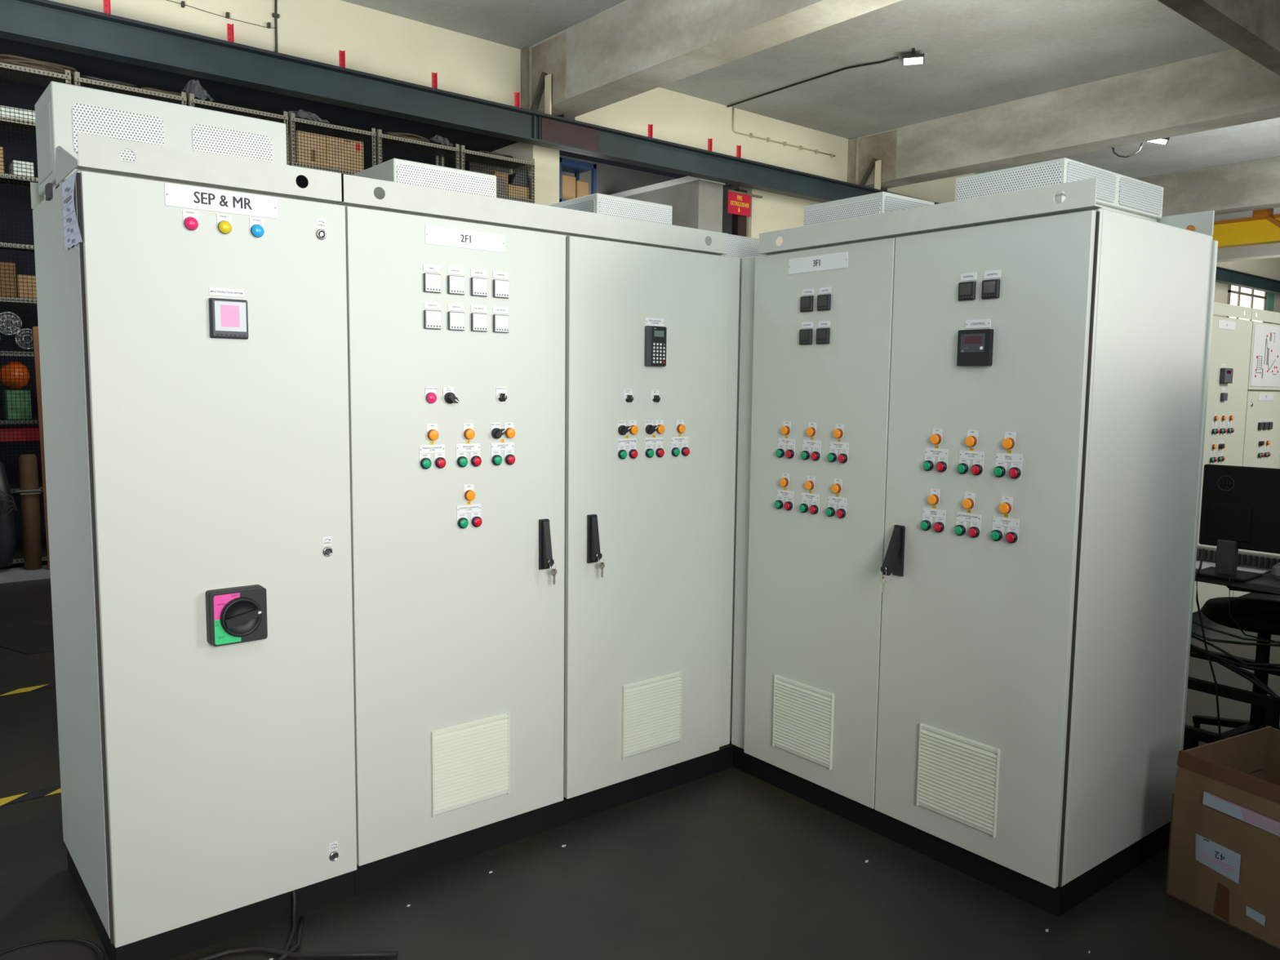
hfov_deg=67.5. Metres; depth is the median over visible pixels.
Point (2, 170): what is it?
box
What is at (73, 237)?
paper sheet
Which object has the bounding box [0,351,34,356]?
shelf
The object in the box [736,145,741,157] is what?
bracket
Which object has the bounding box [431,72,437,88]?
bracket
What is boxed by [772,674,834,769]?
vent grille
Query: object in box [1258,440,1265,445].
switch
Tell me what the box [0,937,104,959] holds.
cable
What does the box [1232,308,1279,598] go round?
tall cabinet
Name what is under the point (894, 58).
cable
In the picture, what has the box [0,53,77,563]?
rack
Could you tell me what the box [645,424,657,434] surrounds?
switch
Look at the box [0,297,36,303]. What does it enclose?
shelf
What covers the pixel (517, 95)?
bracket
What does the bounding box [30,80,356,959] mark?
tall cabinet
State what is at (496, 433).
switch
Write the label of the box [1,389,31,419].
crate
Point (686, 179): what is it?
trim
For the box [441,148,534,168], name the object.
shelf
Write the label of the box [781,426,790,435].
lamp
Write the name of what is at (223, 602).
switch
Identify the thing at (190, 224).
lamp
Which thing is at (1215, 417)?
lamp
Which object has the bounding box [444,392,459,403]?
switch
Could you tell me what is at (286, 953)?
cable
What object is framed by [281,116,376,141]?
shelf
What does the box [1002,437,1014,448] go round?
lamp
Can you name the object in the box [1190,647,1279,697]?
cable
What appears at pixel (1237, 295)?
window
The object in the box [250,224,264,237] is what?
lamp
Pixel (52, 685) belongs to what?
tape
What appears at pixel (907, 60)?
diffuser
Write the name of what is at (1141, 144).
cable
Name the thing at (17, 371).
bag
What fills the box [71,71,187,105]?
rack
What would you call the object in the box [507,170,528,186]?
bag
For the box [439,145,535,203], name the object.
rack
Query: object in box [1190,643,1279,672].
cable
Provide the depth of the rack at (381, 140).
9.84 m
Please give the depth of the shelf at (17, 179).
7.69 m
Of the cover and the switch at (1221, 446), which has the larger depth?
the switch at (1221, 446)
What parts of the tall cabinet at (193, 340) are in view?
panel, perforated panel, legend plate, header plate, name plate, legend plate, name plate, perforated panel, switch knob, legend plate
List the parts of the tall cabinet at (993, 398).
legend plate, legend plate, name plate, legend plate, name plate, legend plate, legend plate, legend plate, legend plate, legend plate, name plate, name plate, name plate, legend plate, name plate, legend plate, legend plate, legend plate, name plate, cabinet door, name plate, name plate, legend plate, legend plate, name plate, legend plate, name plate, legend plate, legend plate, perforated panel, legend plate, swing handle, perforated panel, legend plate, legend plate, header plate, name plate, legend plate, name plate, legend plate, legend plate, legend plate, legend plate, legend plate, name plate, name plate, legend plate, name plate, legend plate, legend plate, name plate, legend plate, cabinet door, name plate, legend plate, legend plate, name plate, legend plate, perforated panel, name plate, legend plate, legend plate, legend plate, perforated panel, perforated panel, door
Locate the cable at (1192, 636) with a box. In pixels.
[1191,634,1279,666]
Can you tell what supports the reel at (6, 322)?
on the reel at (17, 338)
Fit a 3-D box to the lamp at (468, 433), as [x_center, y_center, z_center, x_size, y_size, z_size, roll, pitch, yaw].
[-0.546,-0.147,3.068,0.035,0.035,0.017,-4,7,-39]
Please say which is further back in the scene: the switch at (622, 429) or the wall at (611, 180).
the wall at (611, 180)
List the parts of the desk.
frame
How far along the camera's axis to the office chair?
4.25 m
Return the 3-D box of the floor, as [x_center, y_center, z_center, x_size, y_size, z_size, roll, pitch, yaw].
[9.382,0.565,12.696,43.000,0.200,18.000,-4,7,-39]
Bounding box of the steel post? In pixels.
[731,189,746,236]
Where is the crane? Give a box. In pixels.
[1212,208,1279,248]
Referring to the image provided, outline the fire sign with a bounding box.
[726,189,762,217]
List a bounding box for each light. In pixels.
[902,48,924,65]
[1147,137,1169,144]
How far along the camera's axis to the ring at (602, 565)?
3.40 m
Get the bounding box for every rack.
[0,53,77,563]
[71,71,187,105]
[186,93,288,164]
[281,112,377,204]
[359,128,460,168]
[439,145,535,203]
[559,156,596,202]
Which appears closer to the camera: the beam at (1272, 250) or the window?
the beam at (1272, 250)
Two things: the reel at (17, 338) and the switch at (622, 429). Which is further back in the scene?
the reel at (17, 338)
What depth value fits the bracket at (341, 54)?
8.80 m
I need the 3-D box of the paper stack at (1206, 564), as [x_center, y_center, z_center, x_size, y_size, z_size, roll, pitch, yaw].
[2.485,0.370,4.204,0.290,0.006,0.180,-4,7,-39]
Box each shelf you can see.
[0,62,71,86]
[0,115,35,133]
[0,173,38,186]
[0,242,34,251]
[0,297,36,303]
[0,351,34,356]
[0,417,38,424]
[8,482,42,493]
[12,548,47,563]
[186,97,288,122]
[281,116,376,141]
[288,161,357,180]
[360,133,459,155]
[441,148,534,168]
[497,194,534,203]
[559,157,596,173]
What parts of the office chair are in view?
leg, leg, seat, backrest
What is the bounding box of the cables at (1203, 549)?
[1195,548,1274,737]
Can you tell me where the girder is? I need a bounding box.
[0,0,1279,294]
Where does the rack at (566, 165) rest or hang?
on the floor
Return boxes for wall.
[48,0,1279,324]
[559,155,739,234]
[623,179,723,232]
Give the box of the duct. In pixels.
[1195,546,1279,569]
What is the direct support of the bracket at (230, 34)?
on the girder
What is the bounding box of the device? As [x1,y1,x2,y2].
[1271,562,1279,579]
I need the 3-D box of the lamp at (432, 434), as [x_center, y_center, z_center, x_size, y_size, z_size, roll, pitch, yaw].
[-0.645,-0.140,2.987,0.035,0.035,0.017,-4,7,-39]
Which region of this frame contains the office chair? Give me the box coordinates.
[1192,586,1279,737]
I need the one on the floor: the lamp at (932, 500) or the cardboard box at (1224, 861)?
the cardboard box at (1224, 861)
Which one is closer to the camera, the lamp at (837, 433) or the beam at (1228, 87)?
the lamp at (837, 433)
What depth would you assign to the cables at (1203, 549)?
3.94 m
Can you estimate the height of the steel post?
4.360 m
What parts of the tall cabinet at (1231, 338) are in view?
name plate, name plate, name plate, name plate, header plate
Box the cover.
[705,234,764,741]
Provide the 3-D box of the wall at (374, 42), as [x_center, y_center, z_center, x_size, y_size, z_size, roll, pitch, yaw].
[4.960,-2.812,17.792,43.000,5.430,2.000,-4,7,-39]
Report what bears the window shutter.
attached to the wall at (374, 42)
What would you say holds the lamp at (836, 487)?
attached to the tall cabinet at (993, 398)
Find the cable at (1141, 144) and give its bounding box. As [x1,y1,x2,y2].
[1111,142,1143,157]
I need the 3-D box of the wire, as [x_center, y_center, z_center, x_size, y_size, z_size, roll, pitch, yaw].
[-3.999,-4.348,8.867,1.221,0.048,0.040,-4,7,-39]
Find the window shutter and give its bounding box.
[1264,292,1275,324]
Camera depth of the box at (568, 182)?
12.96 m
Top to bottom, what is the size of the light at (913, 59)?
0.107 m
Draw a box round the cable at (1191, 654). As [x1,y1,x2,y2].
[1189,652,1276,694]
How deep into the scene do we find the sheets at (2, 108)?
7.63 m
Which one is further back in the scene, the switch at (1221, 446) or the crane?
the crane
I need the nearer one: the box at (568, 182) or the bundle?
the bundle
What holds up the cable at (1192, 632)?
hanging from the desk
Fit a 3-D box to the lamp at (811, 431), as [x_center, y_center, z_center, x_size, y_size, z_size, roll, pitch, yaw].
[0.630,-0.177,3.535,0.017,0.035,0.035,-4,7,-38]
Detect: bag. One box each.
[0,361,29,388]
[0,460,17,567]
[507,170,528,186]
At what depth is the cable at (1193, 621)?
3.95 m
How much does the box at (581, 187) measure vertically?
0.300 m
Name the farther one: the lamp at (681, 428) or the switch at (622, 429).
the lamp at (681, 428)
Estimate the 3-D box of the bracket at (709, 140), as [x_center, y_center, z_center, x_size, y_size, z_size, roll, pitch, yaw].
[0.861,-4.112,11.758,0.044,0.165,0.034,-4,7,-39]
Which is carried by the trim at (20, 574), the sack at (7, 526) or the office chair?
the sack at (7, 526)
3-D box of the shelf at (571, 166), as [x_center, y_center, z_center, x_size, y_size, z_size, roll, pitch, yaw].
[-0.983,-4.310,13.125,0.630,0.060,0.450,-4,7,-39]
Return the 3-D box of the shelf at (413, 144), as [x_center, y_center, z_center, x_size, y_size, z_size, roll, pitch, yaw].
[-2.392,-3.467,9.958,0.906,0.035,0.454,-4,7,-39]
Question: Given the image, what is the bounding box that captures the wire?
[166,0,275,28]
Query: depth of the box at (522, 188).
10.63 m
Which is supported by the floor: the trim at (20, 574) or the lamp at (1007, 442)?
the trim at (20, 574)
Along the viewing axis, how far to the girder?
9.07 m
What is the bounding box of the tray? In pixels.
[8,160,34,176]
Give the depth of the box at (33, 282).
7.77 m
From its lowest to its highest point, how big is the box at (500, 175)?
0.248 m
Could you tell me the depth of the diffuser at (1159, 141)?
12.05 m
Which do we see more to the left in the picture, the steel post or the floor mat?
the floor mat
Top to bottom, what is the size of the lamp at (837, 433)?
0.035 m
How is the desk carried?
on the floor
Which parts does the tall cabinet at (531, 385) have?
legend plate, legend plate, name plate, name plate, legend plate, name plate, legend plate, perforated panel, legend plate, cabinet door, name plate, name plate, legend plate, legend plate, name plate, name plate, legend plate, name plate, legend plate, legend plate, legend plate, name plate, name plate, legend plate, legend plate, name plate, name plate, legend plate, name plate, dial knob, legend plate, legend plate, header plate, swing handle, perforated panel, swing handle, legend plate, legend plate, name plate, legend plate, dial knob, legend plate, legend plate, perforated panel, cabinet door, legend plate, legend plate, name plate, name plate, legend plate, dial knob, legend plate, legend plate, legend plate, name plate, legend plate, legend plate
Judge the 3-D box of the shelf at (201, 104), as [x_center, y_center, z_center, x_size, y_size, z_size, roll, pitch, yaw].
[-3.760,-3.373,8.834,0.861,0.035,0.454,-4,7,-39]
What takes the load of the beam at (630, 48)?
attached to the wall at (374, 42)
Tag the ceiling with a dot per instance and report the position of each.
(979, 54)
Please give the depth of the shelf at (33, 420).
7.78 m
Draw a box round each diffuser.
[903,57,923,65]
[1147,138,1167,144]
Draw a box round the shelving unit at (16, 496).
[0,77,469,539]
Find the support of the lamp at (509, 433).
attached to the tall cabinet at (531, 385)
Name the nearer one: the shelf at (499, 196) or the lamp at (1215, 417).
the lamp at (1215, 417)
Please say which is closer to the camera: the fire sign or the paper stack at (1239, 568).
the paper stack at (1239, 568)
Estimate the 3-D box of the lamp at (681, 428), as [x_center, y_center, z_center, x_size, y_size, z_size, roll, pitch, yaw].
[0.159,-0.195,3.647,0.035,0.035,0.017,-4,7,-39]
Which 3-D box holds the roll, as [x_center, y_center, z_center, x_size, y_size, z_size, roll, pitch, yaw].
[-4.934,0.260,7.724,0.160,0.930,0.149,-4,7,-39]
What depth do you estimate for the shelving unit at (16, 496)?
9.38 m
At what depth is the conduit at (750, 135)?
13.75 m
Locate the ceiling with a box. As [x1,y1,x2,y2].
[341,0,1279,221]
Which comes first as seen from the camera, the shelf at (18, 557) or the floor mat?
the floor mat
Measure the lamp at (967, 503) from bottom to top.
0.035 m
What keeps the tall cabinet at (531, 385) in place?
on the floor
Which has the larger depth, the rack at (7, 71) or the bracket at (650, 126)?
the bracket at (650, 126)
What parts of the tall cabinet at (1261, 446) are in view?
mimic panel, header plate, name plate, cabinet door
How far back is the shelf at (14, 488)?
7.91 m
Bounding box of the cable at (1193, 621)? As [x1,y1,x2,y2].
[1191,620,1279,644]
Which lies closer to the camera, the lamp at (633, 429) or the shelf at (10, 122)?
the lamp at (633, 429)
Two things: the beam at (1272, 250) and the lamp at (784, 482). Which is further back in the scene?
the beam at (1272, 250)
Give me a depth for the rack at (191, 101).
8.73 m
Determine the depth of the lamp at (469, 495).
3.08 m
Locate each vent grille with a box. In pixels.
[431,713,510,817]
[621,671,682,759]
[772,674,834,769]
[915,723,999,837]
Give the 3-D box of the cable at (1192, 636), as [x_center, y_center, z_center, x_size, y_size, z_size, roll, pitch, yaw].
[2.643,0.723,3.813,0.030,0.124,1.122,-4,7,-39]
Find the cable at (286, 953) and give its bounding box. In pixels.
[196,889,398,959]
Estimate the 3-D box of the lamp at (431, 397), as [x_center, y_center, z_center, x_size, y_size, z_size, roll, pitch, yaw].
[-0.646,-0.255,2.974,0.035,0.035,0.017,-4,7,-39]
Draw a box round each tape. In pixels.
[0,683,55,696]
[0,785,61,805]
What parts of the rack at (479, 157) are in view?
cable coil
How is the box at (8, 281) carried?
on the rack at (7, 71)
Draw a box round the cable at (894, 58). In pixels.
[727,56,897,107]
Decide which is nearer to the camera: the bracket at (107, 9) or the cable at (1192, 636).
the cable at (1192, 636)
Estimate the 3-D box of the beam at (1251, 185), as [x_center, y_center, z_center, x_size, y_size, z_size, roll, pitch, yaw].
[12.180,-4.693,13.789,0.460,0.738,12.980,-4,7,-39]
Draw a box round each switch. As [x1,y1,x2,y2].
[205,584,267,646]
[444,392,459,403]
[491,427,506,439]
[617,425,631,435]
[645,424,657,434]
[1218,443,1225,448]
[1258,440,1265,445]
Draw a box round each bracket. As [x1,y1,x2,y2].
[102,0,111,14]
[226,23,234,42]
[338,49,345,67]
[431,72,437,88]
[514,92,519,107]
[648,124,653,137]
[707,137,712,151]
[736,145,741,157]
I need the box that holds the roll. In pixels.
[17,453,42,569]
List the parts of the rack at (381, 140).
cable coil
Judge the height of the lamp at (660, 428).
0.035 m
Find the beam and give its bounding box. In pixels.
[1157,0,1279,75]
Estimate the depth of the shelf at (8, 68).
7.78 m
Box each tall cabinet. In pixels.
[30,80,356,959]
[337,158,739,896]
[731,157,1217,916]
[1191,302,1252,623]
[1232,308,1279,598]
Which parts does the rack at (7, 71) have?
cable coil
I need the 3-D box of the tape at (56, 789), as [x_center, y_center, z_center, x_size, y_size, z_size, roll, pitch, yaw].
[-2.641,1.229,3.407,3.600,0.001,0.075,-4,7,-39]
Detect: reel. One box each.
[0,311,22,335]
[14,328,33,350]
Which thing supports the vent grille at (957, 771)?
attached to the tall cabinet at (993, 398)
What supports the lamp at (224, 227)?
attached to the tall cabinet at (193, 340)
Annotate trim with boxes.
[0,37,517,155]
[0,564,50,583]
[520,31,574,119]
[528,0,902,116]
[609,176,724,197]
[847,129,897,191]
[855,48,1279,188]
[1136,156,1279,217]
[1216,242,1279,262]
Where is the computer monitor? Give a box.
[1195,463,1279,582]
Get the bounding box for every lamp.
[183,217,198,231]
[217,220,231,234]
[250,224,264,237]
[426,392,436,403]
[426,429,439,440]
[463,428,475,439]
[464,489,475,501]
[504,427,515,438]
[629,425,638,435]
[656,424,664,434]
[676,424,685,433]
[779,477,788,487]
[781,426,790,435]
[804,480,813,489]
[806,426,815,436]
[831,483,840,493]
[833,428,843,438]
[927,494,938,505]
[929,434,941,444]
[962,497,973,509]
[964,435,977,446]
[999,502,1011,513]
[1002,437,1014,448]
[1213,415,1218,421]
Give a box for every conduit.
[271,0,279,52]
[732,107,835,157]
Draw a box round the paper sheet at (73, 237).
[61,171,82,249]
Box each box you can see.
[0,146,4,173]
[0,262,17,297]
[15,274,36,298]
[288,130,364,172]
[488,171,507,195]
[507,184,528,199]
[561,174,575,199]
[575,180,588,198]
[1165,725,1279,950]
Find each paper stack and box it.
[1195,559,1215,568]
[1236,566,1268,573]
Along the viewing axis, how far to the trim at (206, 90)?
9.81 m
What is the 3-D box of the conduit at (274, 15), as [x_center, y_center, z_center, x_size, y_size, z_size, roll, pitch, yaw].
[-3.523,-4.285,9.271,0.060,1.020,0.035,-4,7,-39]
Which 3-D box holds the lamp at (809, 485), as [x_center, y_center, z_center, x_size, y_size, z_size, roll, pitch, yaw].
[0.627,0.020,3.554,0.017,0.035,0.035,-4,7,-38]
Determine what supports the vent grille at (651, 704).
attached to the tall cabinet at (531, 385)
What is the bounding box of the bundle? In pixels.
[0,426,39,441]
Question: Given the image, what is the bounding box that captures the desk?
[1182,564,1279,750]
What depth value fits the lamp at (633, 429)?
3.49 m
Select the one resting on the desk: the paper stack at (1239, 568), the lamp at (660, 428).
the paper stack at (1239, 568)
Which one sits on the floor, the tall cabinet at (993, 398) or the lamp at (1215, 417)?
the tall cabinet at (993, 398)
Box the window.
[1226,284,1266,322]
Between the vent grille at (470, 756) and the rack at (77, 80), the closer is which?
the vent grille at (470, 756)
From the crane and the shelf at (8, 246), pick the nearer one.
the shelf at (8, 246)
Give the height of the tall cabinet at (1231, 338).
2.183 m
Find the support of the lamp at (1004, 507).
attached to the tall cabinet at (993, 398)
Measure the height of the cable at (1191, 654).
0.181 m
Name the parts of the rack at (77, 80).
cable coil, cable coil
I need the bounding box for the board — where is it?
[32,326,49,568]
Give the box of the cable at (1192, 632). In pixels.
[1191,631,1279,646]
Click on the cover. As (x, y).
(740, 246)
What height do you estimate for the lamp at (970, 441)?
0.035 m
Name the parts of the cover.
infill panel, perforated panel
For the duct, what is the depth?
4.12 m
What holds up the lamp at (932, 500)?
attached to the tall cabinet at (993, 398)
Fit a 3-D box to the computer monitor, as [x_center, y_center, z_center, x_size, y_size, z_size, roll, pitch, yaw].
[2.538,0.182,3.825,0.210,0.456,0.542,-4,7,-39]
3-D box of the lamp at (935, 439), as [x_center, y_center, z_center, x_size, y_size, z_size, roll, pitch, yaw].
[0.961,-0.132,3.113,0.017,0.035,0.035,-4,7,-38]
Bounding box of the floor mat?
[0,624,53,654]
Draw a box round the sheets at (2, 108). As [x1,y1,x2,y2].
[0,105,35,121]
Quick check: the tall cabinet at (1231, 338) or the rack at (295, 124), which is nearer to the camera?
the tall cabinet at (1231, 338)
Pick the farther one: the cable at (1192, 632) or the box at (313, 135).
the box at (313, 135)
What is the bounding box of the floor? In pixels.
[0,537,1279,959]
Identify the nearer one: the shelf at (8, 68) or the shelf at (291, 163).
the shelf at (8, 68)

